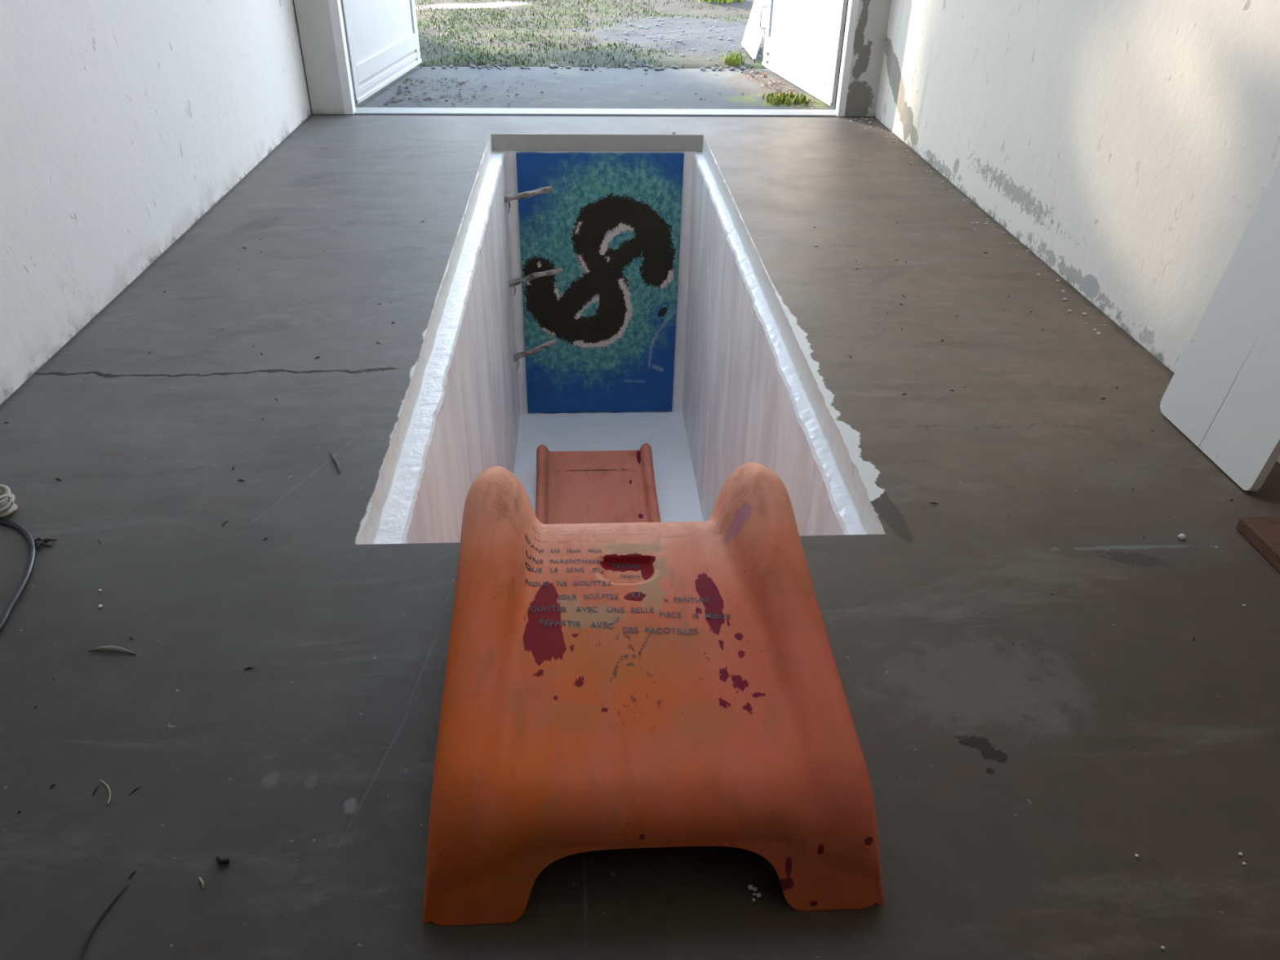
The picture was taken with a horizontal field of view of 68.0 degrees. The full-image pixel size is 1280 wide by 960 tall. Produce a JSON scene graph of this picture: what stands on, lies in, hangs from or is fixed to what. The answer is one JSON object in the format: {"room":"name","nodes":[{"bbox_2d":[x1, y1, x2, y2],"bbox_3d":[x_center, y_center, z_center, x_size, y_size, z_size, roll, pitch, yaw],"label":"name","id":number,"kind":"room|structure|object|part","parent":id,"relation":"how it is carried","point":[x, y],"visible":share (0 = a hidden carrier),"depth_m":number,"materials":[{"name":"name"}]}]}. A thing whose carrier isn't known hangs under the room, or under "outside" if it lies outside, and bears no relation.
{"room":"garage","nodes":[
{"label":"garage","id":0,"kind":"room"},
{"bbox_2d":[0,0,312,404],"bbox_3d":[-1.651,-1.167,1.357,0.200,2.770,7.520,-1,33,-3],"label":"wall","id":1,"kind":"structure","parent":0,"point":[123,123],"depth_m":2.94,"materials":[{"name":"white paint"}]},
{"bbox_2d":[293,0,344,114],"bbox_3d":[-1.657,-3.035,4.513,0.171,2.470,0.200,-1,33,-3],"label":"wall","id":2,"kind":"structure","parent":0,"point":[313,16],"depth_m":4.93,"materials":[{"name":"grey paint"}]},
{"bbox_2d":[328,0,355,114],"bbox_3d":[-1.545,-3.010,4.460,0.045,2.450,0.070,-1,33,-3],"label":"trim","id":3,"kind":"structure","parent":2,"relation":"attached to","point":[335,6],"depth_m":4.95,"materials":[{"name":"white paint"}]},
{"bbox_2d":[340,0,422,103],"bbox_3d":[-1.527,-3.452,5.176,0.063,2.388,1.335,3,33,3],"label":"door","id":4,"kind":"structure","parent":2,"relation":"in","point":[382,37],"depth_m":5.57,"materials":[{"name":"white paint"}]},
{"bbox_3d":[-1.525,-2.565,5.745,0.012,0.095,1.190,3,33,3],"label":"rail","id":5,"kind":"part","parent":4,"relation":"part of","materials":[{"name":"white paint"}]},
{"bbox_3d":[-1.523,-2.458,5.818,0.018,0.023,1.335,3,33,3],"label":"drip rail","id":6,"kind":"part","parent":4,"relation":"part of","materials":[{"name":"white paint"}]},
{"bbox_2d":[311,113,875,117],"bbox_3d":[-0.228,-1.980,5.178,3.059,0.022,0.034,-1,33,-3],"label":"trim","id":7,"kind":"structure","parent":2,"relation":"attached to","point":[437,114],"depth_m":5.17,"materials":[{"name":"grey metal"}]},
{"bbox_2d":[405,154,519,543],"bbox_3d":[-0.609,-0.104,3.816,0.009,1.503,3.470,-1,33,-3],"label":"wall","id":8,"kind":"structure","parent":0,"point":[476,430],"depth_m":3.51,"materials":[{"name":"white paint"}]},
{"bbox_2d":[357,137,504,544],"bbox_3d":[-0.629,-0.775,3.379,0.074,0.097,3.470,-1,33,-3],"label":"trim","id":9,"kind":"structure","parent":8,"relation":"attached to","point":[394,497],"depth_m":2.63,"materials":[{"name":"white paint"}]},
{"bbox_2d":[503,186,552,213],"bbox_3d":[-0.567,-1.418,4.791,0.258,0.123,0.035,-5,34,-10],"label":"dead branch","id":10,"kind":"object","parent":8,"relation":"attached to","point":[508,197],"visible":0.97,"depth_m":4.77,"materials":[{"name":"grey wood"}]},
{"bbox_2d":[513,338,557,369],"bbox_3d":[-0.582,-0.695,5.223,0.257,0.161,0.035,-6,34,-11],"label":"dead branch","id":11,"kind":"object","parent":8,"relation":"attached to","point":[517,356],"visible":0.98,"depth_m":5.20,"materials":[{"name":"grey wood"}]},
{"bbox_2d":[509,266,563,296],"bbox_3d":[-0.553,-1.050,5.015,0.297,0.142,0.035,-6,34,-10],"label":"dead branch","id":12,"kind":"object","parent":8,"relation":"attached to","point":[513,282],"visible":0.97,"depth_m":4.99,"materials":[{"name":"grey wood"}]},
{"bbox_2d":[355,66,835,109],"bbox_3d":[-0.354,-2.404,5.844,8.000,0.001,1.560,-1,33,-3],"label":"apron","id":13,"kind":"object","parent":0,"point":[681,88],"visible":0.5,"depth_m":5.86,"materials":[{"name":"concrete"}]},
{"bbox_2d":[383,66,756,105],"bbox_3d":[-0.334,-2.460,5.916,2.322,0.012,1.156,-1,33,-3],"label":"leaf litter","id":14,"kind":"object","parent":13,"relation":"on","point":[406,79],"visible":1,"depth_m":5.67,"materials":[{"name":"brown plant"}]},
{"bbox_2d":[735,62,817,108],"bbox_3d":[0.848,-2.526,6.050,0.195,0.012,1.467,-5,34,-10],"label":"leaf litter","id":15,"kind":"object","parent":13,"relation":"on","point":[754,71],"visible":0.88,"depth_m":6.08,"materials":[{"name":"brown plant"}]},
{"bbox_2d":[762,91,808,106],"bbox_3d":[0.864,-2.275,5.635,0.263,0.045,0.293,-1,33,-3],"label":"weed","id":16,"kind":"object","parent":13,"relation":"on","point":[784,98],"visible":1,"depth_m":5.60,"materials":[{"name":"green plant"}]},
{"bbox_2d":[499,151,702,412],"bbox_3d":[-0.231,-1.074,5.309,1.115,1.519,0.096,-1,33,-3],"label":"wall","id":17,"kind":"structure","parent":0,"point":[510,156],"depth_m":5.19,"materials":[{"name":"white paint"}]},
{"bbox_2d":[490,133,703,151],"bbox_3d":[-0.218,-1.744,4.872,1.115,0.080,0.100,-1,33,-3],"label":"trim","id":18,"kind":"structure","parent":17,"relation":"attached to","point":[500,142],"depth_m":4.83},
{"bbox_2d":[515,151,684,413],"bbox_3d":[-0.221,-1.039,5.256,0.870,1.511,0.012,-1,33,-3],"label":"painted panel","id":19,"kind":"object","parent":17,"relation":"attached to","point":[611,221],"visible":0.98,"depth_m":5.21,"materials":[{"name":"blue paint"}]},
{"bbox_2d":[513,410,702,522],"bbox_3d":[-0.147,0.552,4.254,1.275,0.060,3.640,-1,33,-3],"label":"floor","id":20,"kind":"structure","parent":0,"point":[664,431],"depth_m":5.38,"materials":[{"name":"white paint"}]},
{"bbox_2d":[422,443,883,925],"bbox_3d":[-0.108,0.158,3.115,0.676,1.851,3.624,-1,33,-3],"label":"slide","id":21,"kind":"object","parent":20,"relation":"on","point":[617,676],"visible":1,"depth_m":1.34,"materials":[{"name":"orange plastic"}]},
{"bbox_2d":[0,113,1279,959],"bbox_3d":[-0.039,-0.027,2.154,3.269,0.001,7.240,-1,33,-3],"label":"floor","id":22,"kind":"structure","parent":0,"point":[1017,788],"depth_m":1.75,"materials":[{"name":"concrete"}]},
{"bbox_2d":[0,484,17,517],"bbox_3d":[-1.318,0.048,1.943,0.064,0.055,0.077,-1,33,-3],"label":"coil","id":23,"kind":"object","parent":22,"relation":"on","point":[7,506],"visible":1,"depth_m":1.94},
{"bbox_2d":[0,518,35,632],"bbox_3d":[-1.280,0.804,0.823,0.222,0.015,2.658,2,33,2],"label":"cable","id":24,"kind":"object","parent":22,"relation":"on","point":[25,532],"visible":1,"depth_m":1.80,"materials":[{"name":"black rubber"}]},
{"bbox_2d":[34,537,57,551],"bbox_3d":[-1.183,0.123,1.878,0.044,0.011,0.045,-1,33,-3],"label":"clump","id":25,"kind":"object","parent":22,"relation":"on","point":[46,540],"visible":1,"depth_m":1.88,"materials":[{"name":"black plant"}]},
{"bbox_2d":[78,884,128,959],"bbox_3d":[-0.692,0.592,1.175,0.018,0.006,0.204,4,33,4],"label":"twig","id":26,"kind":"object","parent":22,"relation":"on","point":[102,915],"visible":1,"depth_m":1.21,"materials":[{"name":"black plant"}]},
{"bbox_2d":[99,779,111,805],"bbox_3d":[-0.779,0.454,1.385,0.010,0.003,0.054,-20,39,-29],"label":"straw","id":27,"kind":"object","parent":22,"relation":"on","point":[100,780],"visible":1,"depth_m":1.39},
{"bbox_2d":[88,645,135,655],"bbox_3d":[-0.905,0.292,1.628,0.084,0.011,0.012,4,33,4],"label":"dry leaf","id":28,"kind":"object","parent":22,"relation":"on","point":[105,648],"visible":1,"depth_m":1.62,"materials":[{"name":"grey plant"}]},
{"bbox_2d":[198,876,204,888],"bbox_3d":[-0.584,0.536,1.264,0.004,0.004,0.020,-20,39,-29],"label":"straw","id":29,"kind":"object","parent":22,"relation":"on","point":[199,877],"visible":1,"depth_m":1.26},
{"bbox_2d":[215,854,229,864],"bbox_3d":[-0.567,0.516,1.290,0.015,0.012,0.019,-27,42,-36],"label":"clump","id":30,"kind":"object","parent":22,"relation":"on","point":[220,859],"visible":1,"depth_m":1.29,"materials":[{"name":"black plant"}]},
{"bbox_2d":[329,451,340,473],"bbox_3d":[-0.688,-0.042,2.147,0.009,0.009,0.097,-15,36,-24],"label":"twig","id":31,"kind":"object","parent":22,"relation":"on","point":[334,458],"visible":1,"depth_m":2.14,"materials":[{"name":"grey wood"}]},
{"bbox_2d":[354,107,836,115],"bbox_3d":[-0.233,-2.029,5.251,2.700,0.024,0.143,-1,33,-3],"label":"threshold","id":32,"kind":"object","parent":22,"relation":"on","point":[358,110],"depth_m":5.24,"materials":[{"name":"grey metal"}]},
{"bbox_2d":[4,221,1233,879],"bbox_3d":[-0.111,-0.212,2.433,2.850,0.004,2.876,-1,33,-3],"label":"debris","id":33,"kind":"object","parent":22,"relation":"on","point":[248,668],"depth_m":2.07,"materials":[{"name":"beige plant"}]},
{"bbox_2d":[747,884,753,889],"bbox_3d":[0.148,0.546,1.272,0.007,0.006,0.009,-1,33,-3],"label":"crumb","id":34,"kind":"object","parent":22,"relation":"on","point":[750,886],"visible":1,"depth_m":1.27,"materials":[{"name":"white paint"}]},
{"bbox_2d":[755,892,761,897],"bbox_3d":[0.158,0.552,1.262,0.008,0.005,0.007,-1,33,-3],"label":"crumb","id":35,"kind":"object","parent":22,"relation":"on","point":[758,895],"visible":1,"depth_m":1.26,"materials":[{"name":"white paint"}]},
{"bbox_2d":[833,117,1105,334],"bbox_3d":[1.245,-1.212,4.013,0.249,0.009,2.871,-1,33,-3],"label":"flakes","id":36,"kind":"object","parent":22,"relation":"on","point":[866,119],"visible":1,"depth_m":3.69,"materials":[{"name":"white paint"}]},
{"bbox_2d":[1177,533,1186,539],"bbox_3d":[1.118,0.117,1.956,0.016,0.012,0.017,-1,33,-3],"label":"crumb","id":37,"kind":"object","parent":22,"relation":"on","point":[1181,536],"visible":1,"depth_m":1.95,"materials":[{"name":"white paint"}]},
{"bbox_2d":[1160,160,1279,491],"bbox_3d":[1.425,-0.567,1.945,0.172,1.173,0.392,-1,33,-3],"label":"board","id":38,"kind":"object","parent":22,"relation":"on","point":[1223,393],"visible":1,"depth_m":2.15,"materials":[{"name":"white wood"}]},
{"bbox_2d":[1235,515,1279,572],"bbox_3d":[1.389,0.248,1.740,0.248,0.031,0.595,-1,33,-3],"label":"plank","id":39,"kind":"object","parent":22,"relation":"on","point":[1263,533],"visible":1,"depth_m":1.93,"materials":[{"name":"brown wood"}]},
{"bbox_2d":[682,155,844,535],"bbox_3d":[0.358,-0.120,3.868,0.011,1.503,3.470,-1,33,-3],"label":"wall","id":40,"kind":"structure","parent":0,"point":[738,409],"depth_m":3.77,"materials":[{"name":"white paint"}]},
{"bbox_2d":[693,135,884,534],"bbox_3d":[0.391,-0.791,3.434,0.053,0.097,3.470,-1,33,-3],"label":"trim","id":41,"kind":"structure","parent":40,"relation":"attached to","point":[852,507],"depth_m":2.69,"materials":[{"name":"white paint"}]},
{"bbox_2d":[844,0,891,116],"bbox_3d":[1.228,-3.082,4.669,0.170,2.470,0.200,-1,33,-3],"label":"wall","id":42,"kind":"structure","parent":0,"point":[873,15],"depth_m":5.08,"materials":[{"name":"grey paint"}]},
{"bbox_2d":[761,0,847,106],"bbox_3d":[1.008,-3.492,5.310,0.063,2.388,1.332,-5,33,-10],"label":"door","id":43,"kind":"structure","parent":42,"relation":"in","point":[803,42],"depth_m":5.69,"materials":[{"name":"white paint"}]},
{"bbox_2d":[760,5,767,66],"bbox_3d":[0.834,-3.019,6.452,0.052,0.371,0.010,-1,33,-3],"label":"bolt","id":44,"kind":"object","parent":43,"relation":"attached to","point":[764,28],"visible":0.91,"depth_m":6.43,"materials":[{"name":"metal"}]},
{"bbox_3d":[0.835,-3.115,6.390,0.052,0.142,0.008,-1,33,-3],"label":"loop handle","id":45,"kind":"part","parent":44,"relation":"part of","materials":[{"name":"metal"}]},
{"bbox_3d":[0.968,-2.498,5.950,0.018,0.023,1.332,-5,33,-10],"label":"drip rail","id":46,"kind":"part","parent":43,"relation":"part of","materials":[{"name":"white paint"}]},
{"bbox_3d":[0.973,-2.605,5.878,0.012,0.095,1.187,-5,33,-10],"label":"rail","id":47,"kind":"part","parent":43,"relation":"part of","materials":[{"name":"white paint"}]},
{"bbox_2d":[834,0,858,116],"bbox_3d":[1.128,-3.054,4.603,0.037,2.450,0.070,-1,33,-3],"label":"trim","id":48,"kind":"structure","parent":42,"relation":"attached to","point":[852,10],"depth_m":5.08,"materials":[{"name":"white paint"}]},
{"bbox_2d":[875,0,1279,463],"bbox_3d":[1.612,-1.220,1.532,0.200,2.770,7.520,-1,33,-3],"label":"wall","id":49,"kind":"structure","parent":0,"point":[1132,147],"depth_m":2.91,"materials":[{"name":"beige paint"}]},
{"label":"outside","id":50,"kind":"structure","parent":0,"visible":0},
{"bbox_2d":[414,0,768,69],"bbox_3d":[-1.117,-10.335,17.635,32.000,0.476,27.102,-1,33,-3],"label":"ground","id":51,"kind":"structure","parent":50,"point":[691,60],"depth_m":7.75,"materials":[{"name":"grey gravel"}]},
{"bbox_2d":[414,0,764,68],"bbox_3d":[-0.468,-4.086,8.394,4.148,0.074,4.651,-1,33,-3],"label":"grass","id":52,"kind":"structure","parent":51,"relation":"on","point":[646,10],"depth_m":7.67,"materials":[{"name":"green plant"}]},
{"bbox_2d":[419,13,763,71],"bbox_3d":[-0.356,-3.509,7.520,2.752,0.051,2.722,-1,33,-3],"label":"gravel","id":53,"kind":"object","parent":51,"relation":"on","point":[551,66],"visible":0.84,"depth_m":7.05,"materials":[{"name":"grey gravel"}]},
{"bbox_2d":[698,0,742,4],"bbox_3d":[0.802,-4.991,9.665,0.530,0.216,0.474,-1,33,-3],"label":"weed","id":54,"kind":"object","parent":51,"relation":"on","point":[708,1],"visible":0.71,"depth_m":9.56,"materials":[{"name":"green plant"}]},
{"bbox_2d":[719,48,749,65],"bbox_3d":[0.661,-2.953,6.624,0.210,0.100,0.228,-1,33,-3],"label":"weed","id":55,"kind":"object","parent":51,"relation":"on","point":[733,60],"visible":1,"depth_m":6.61,"materials":[{"name":"green plant"}]},
{"bbox_2d":[741,0,768,58],"bbox_3d":[0.993,-3.801,6.812,0.377,1.328,1.056,1,33,-1],"label":"board","id":56,"kind":"object","parent":51,"relation":"on","point":[753,33],"visible":1,"depth_m":6.93,"materials":[{"name":"white wood"}]}
]}

